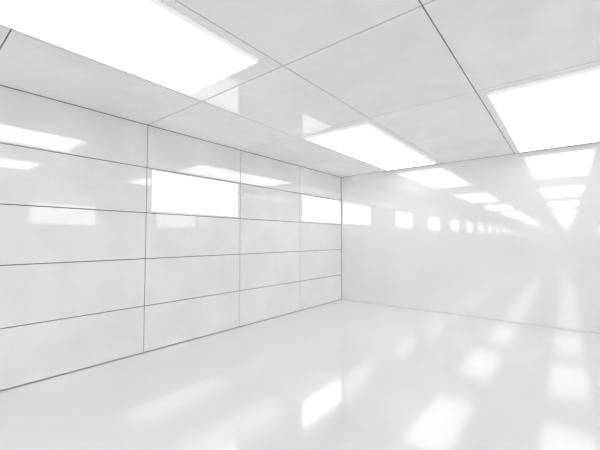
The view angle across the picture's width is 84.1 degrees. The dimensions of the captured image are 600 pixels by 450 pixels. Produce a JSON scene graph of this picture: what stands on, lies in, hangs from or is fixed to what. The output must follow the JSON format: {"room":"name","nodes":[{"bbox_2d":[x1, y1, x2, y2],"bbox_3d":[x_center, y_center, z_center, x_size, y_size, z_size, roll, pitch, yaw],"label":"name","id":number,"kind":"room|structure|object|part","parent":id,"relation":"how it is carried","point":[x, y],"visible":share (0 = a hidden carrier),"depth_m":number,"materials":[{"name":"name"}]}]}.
{"room":"empty white room","nodes":[
{"label":"empty white room","id":0,"kind":"room"},
{"bbox_2d":[0,85,341,389],"bbox_3d":[-9.218,-0.350,-4.383,0.200,3.300,32.410,-2,-3,39],"label":"wall","id":1,"kind":"structure","parent":0,"point":[90,275],"depth_m":4.19,"materials":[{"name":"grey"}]},
{"bbox_3d":[-2.549,1.331,3.708,0.024,0.590,1.612,-2,-3,39],"label":"wall panel","id":2,"kind":"part","parent":1,"relation":"part of","materials":[{"name":"white paint"}]},
{"bbox_3d":[-2.549,0.725,3.733,0.024,0.607,1.612,-2,-3,39],"label":"wall panel","id":3,"kind":"part","parent":1,"relation":"part of","materials":[{"name":"white paint"}]},
{"bbox_3d":[-2.549,0.115,3.758,0.024,0.596,1.612,-2,-3,39],"label":"wall panel","id":4,"kind":"part","parent":1,"relation":"part of","materials":[{"name":"white paint"}]},
{"bbox_3d":[-2.549,-1.076,3.807,0.024,0.565,1.612,-2,-3,39],"label":"wall panel","id":5,"kind":"part","parent":1,"relation":"part of","materials":[{"name":"white paint"}]},
{"bbox_3d":[-2.549,-0.488,3.783,0.024,0.594,1.612,-2,-3,39],"label":"wall panel","id":6,"kind":"part","parent":1,"relation":"part of","materials":[{"name":"white paint"}]},
{"bbox_3d":[-1.533,1.383,4.969,0.024,0.590,1.612,-2,-3,39],"label":"wall panel","id":7,"kind":"part","parent":1,"relation":"part of","materials":[{"name":"white paint"}]},
{"bbox_3d":[-1.533,0.777,4.994,0.024,0.607,1.612,-2,-3,39],"label":"wall panel","id":8,"kind":"part","parent":1,"relation":"part of","materials":[{"name":"white paint"}]},
{"bbox_3d":[-1.533,0.167,5.019,0.024,0.596,1.612,-2,-3,39],"label":"wall panel","id":9,"kind":"part","parent":1,"relation":"part of","materials":[{"name":"white paint"}]},
{"bbox_3d":[-1.533,-0.436,5.044,0.024,0.594,1.612,-2,-3,39],"label":"wall panel","id":10,"kind":"part","parent":1,"relation":"part of","materials":[{"name":"white paint"}]},
{"bbox_3d":[-1.533,-1.024,5.069,0.024,0.565,1.612,-2,-3,39],"label":"wall panel","id":11,"kind":"part","parent":1,"relation":"part of","materials":[{"name":"white paint"}]},
{"bbox_2d":[151,170,237,216],"bbox_3d":[-1.517,-0.436,5.031,0.018,0.562,1.500,-2,-3,39],"label":"wall light","id":12,"kind":"object","parent":1,"relation":"attached to","point":[170,192],"visible":1,"depth_m":4.92,"materials":[{"name":"white"}]},
{"bbox_3d":[-0.518,0.829,6.256,0.024,0.607,1.612,-2,-3,39],"label":"wall panel","id":13,"kind":"part","parent":1,"relation":"part of","materials":[{"name":"white paint"}]},
{"bbox_3d":[-0.518,1.435,6.231,0.024,0.590,1.612,-2,-3,39],"label":"wall panel","id":14,"kind":"part","parent":1,"relation":"part of","materials":[{"name":"white paint"}]},
{"bbox_3d":[-0.518,-0.971,6.330,0.024,0.565,1.612,-2,-3,39],"label":"wall panel","id":15,"kind":"part","parent":1,"relation":"part of","materials":[{"name":"white paint"}]},
{"bbox_3d":[-0.518,-0.384,6.306,0.024,0.594,1.612,-2,-3,39],"label":"wall panel","id":16,"kind":"part","parent":1,"relation":"part of","materials":[{"name":"white paint"}]},
{"bbox_3d":[-0.518,0.219,6.281,0.024,0.596,1.612,-2,-3,39],"label":"wall panel","id":17,"kind":"part","parent":1,"relation":"part of","materials":[{"name":"white paint"}]},
{"bbox_3d":[0.498,-0.919,7.592,0.024,0.565,1.612,-2,-3,39],"label":"wall panel","id":18,"kind":"part","parent":1,"relation":"part of","materials":[{"name":"white paint"}]},
{"bbox_3d":[0.498,-0.332,7.568,0.024,0.594,1.612,-2,-3,39],"label":"wall panel","id":19,"kind":"part","parent":1,"relation":"part of","materials":[{"name":"white paint"}]},
{"bbox_3d":[0.498,0.271,7.543,0.024,0.596,1.612,-2,-3,39],"label":"wall panel","id":20,"kind":"part","parent":1,"relation":"part of","materials":[{"name":"white paint"}]},
{"bbox_3d":[0.498,0.881,7.518,0.024,0.607,1.612,-2,-3,39],"label":"wall panel","id":21,"kind":"part","parent":1,"relation":"part of","materials":[{"name":"white paint"}]},
{"bbox_3d":[0.498,1.488,7.493,0.024,0.590,1.612,-2,-3,39],"label":"wall panel","id":22,"kind":"part","parent":1,"relation":"part of","materials":[{"name":"white paint"}]},
{"bbox_2d":[302,195,339,223],"bbox_3d":[0.514,-0.332,7.555,0.018,0.562,1.500,-2,-3,39],"label":"wall light","id":23,"kind":"object","parent":1,"relation":"attached to","point":[314,209],"visible":1,"depth_m":7.47,"materials":[{"name":"white"}]},
{"bbox_2d":[0,299,599,449],"bbox_3d":[-6.783,1.318,-6.412,6.650,0.200,33.010,-2,-3,39],"label":"floor","id":24,"kind":"structure","parent":0,"point":[340,374],"depth_m":3.17,"materials":[{"name":"white tile"}]},
{"bbox_2d":[0,0,599,176],"bbox_3d":[-6.783,-1.879,-6.280,6.114,0.200,32.410,-2,-3,39],"label":"ceiling","id":25,"kind":"structure","parent":0,"point":[421,72],"depth_m":3.04,"materials":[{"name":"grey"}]},
{"bbox_3d":[-3.083,-1.442,2.171,1.201,0.024,1.612,-2,-3,39],"label":"panel","id":26,"kind":"part","parent":25,"relation":"part of","materials":[{"name":"white paint"}]},
{"bbox_3d":[-2.068,-1.390,3.433,1.201,0.024,1.612,-2,-3,39],"label":"panel","id":27,"kind":"part","parent":25,"relation":"part of","materials":[{"name":"white paint"}]},
{"bbox_2d":[0,0,259,94],"bbox_3d":[-1.664,-1.419,1.998,1.055,0.036,2.930,-2,-3,39],"label":"recessed light","id":28,"kind":"object","parent":25,"relation":"in","point":[149,40],"visible":1,"depth_m":2.44,"materials":[{"name":"white plastic"}]},
{"bbox_3d":[-1.664,-1.433,1.999,1.055,0.008,2.930,-2,-3,39],"label":"frame","id":29,"kind":"part","parent":28,"relation":"part of","materials":[{"name":"white"}]},
{"bbox_3d":[-1.125,-1.421,2.675,1.201,0.024,1.612,-2,-3,39],"label":"panel","id":30,"kind":"part","parent":25,"relation":"part of","materials":[{"name":"white paint"}]},
{"bbox_3d":[-1.052,-1.338,4.695,1.201,0.024,1.612,-2,-3,39],"label":"panel","id":31,"kind":"part","parent":25,"relation":"part of","materials":[{"name":"white paint"}]},
{"bbox_3d":[-0.110,-1.369,3.937,1.201,0.024,1.612,-2,-3,39],"label":"panel","id":32,"kind":"part","parent":25,"relation":"part of","materials":[{"name":"white paint"}]},
{"bbox_3d":[-0.037,-1.286,5.956,1.201,0.024,1.612,-2,-3,39],"label":"panel","id":33,"kind":"part","parent":25,"relation":"part of","materials":[{"name":"white paint"}]},
{"bbox_3d":[-0.182,-1.452,1.918,1.201,0.024,1.612,-2,-3,39],"label":"panel","id":34,"kind":"part","parent":25,"relation":"part of","materials":[{"name":"white paint"}]},
{"bbox_3d":[0.979,-1.233,7.218,1.201,0.024,1.612,-2,-3,39],"label":"panel","id":35,"kind":"part","parent":25,"relation":"part of","materials":[{"name":"white paint"}]},
{"bbox_3d":[0.906,-1.317,5.199,1.201,0.024,1.612,-2,-3,39],"label":"panel","id":36,"kind":"part","parent":25,"relation":"part of","materials":[{"name":"white paint"}]},
{"bbox_2d":[304,122,436,169],"bbox_3d":[1.383,-1.263,5.784,1.055,0.036,2.930,-2,-3,39],"label":"recessed light","id":37,"kind":"object","parent":25,"relation":"in","point":[365,142],"visible":1,"depth_m":5.35,"materials":[{"name":"white plastic"}]},
{"bbox_3d":[0.833,-1.400,3.179,1.201,0.024,1.612,-2,-3,39],"label":"panel","id":38,"kind":"part","parent":25,"relation":"part of","materials":[{"name":"white paint"}]},
{"bbox_3d":[1.922,-1.265,6.460,1.201,0.024,1.612,-2,-3,39],"label":"panel","id":39,"kind":"part","parent":25,"relation":"part of","materials":[{"name":"white paint"}]},
{"bbox_3d":[0.761,-1.484,1.160,1.201,0.024,1.612,-2,-3,39],"label":"panel","id":40,"kind":"part","parent":25,"relation":"part of","materials":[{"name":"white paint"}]},
{"bbox_3d":[1.849,-1.348,4.441,1.201,0.024,1.612,-2,-3,39],"label":"panel","id":41,"kind":"part","parent":25,"relation":"part of","materials":[{"name":"white paint"}]},
{"bbox_3d":[2.865,-1.296,5.703,1.201,0.024,1.612,-2,-3,39],"label":"panel","id":42,"kind":"part","parent":25,"relation":"part of","materials":[{"name":"white paint"}]},
{"bbox_3d":[1.776,-1.431,2.422,1.201,0.024,1.612,-2,-3,39],"label":"panel","id":43,"kind":"part","parent":25,"relation":"part of","materials":[{"name":"white paint"}]},
{"bbox_3d":[2.792,-1.379,3.683,1.201,0.024,1.612,-2,-3,39],"label":"panel","id":44,"kind":"part","parent":25,"relation":"part of","materials":[{"name":"white paint"}]},
{"bbox_2d":[486,65,599,151],"bbox_3d":[3.266,-1.325,4.270,1.055,0.036,2.930,-2,-3,39],"label":"recessed light","id":45,"kind":"object","parent":25,"relation":"in","point":[561,110],"visible":1,"depth_m":3.82,"materials":[{"name":"white plastic"}]},
{"bbox_3d":[3.808,-1.327,4.945,1.201,0.024,1.612,-2,-3,39],"label":"panel","id":46,"kind":"part","parent":25,"relation":"part of","materials":[{"name":"white paint"}]},
{"bbox_2d":[340,142,599,333],"bbox_3d":[3.435,0.094,6.355,6.650,3.300,0.200,-2,-3,39],"label":"wall","id":47,"kind":"structure","parent":0,"point":[514,237],"depth_m":6.21,"materials":[{"name":"white paint"}]}
]}

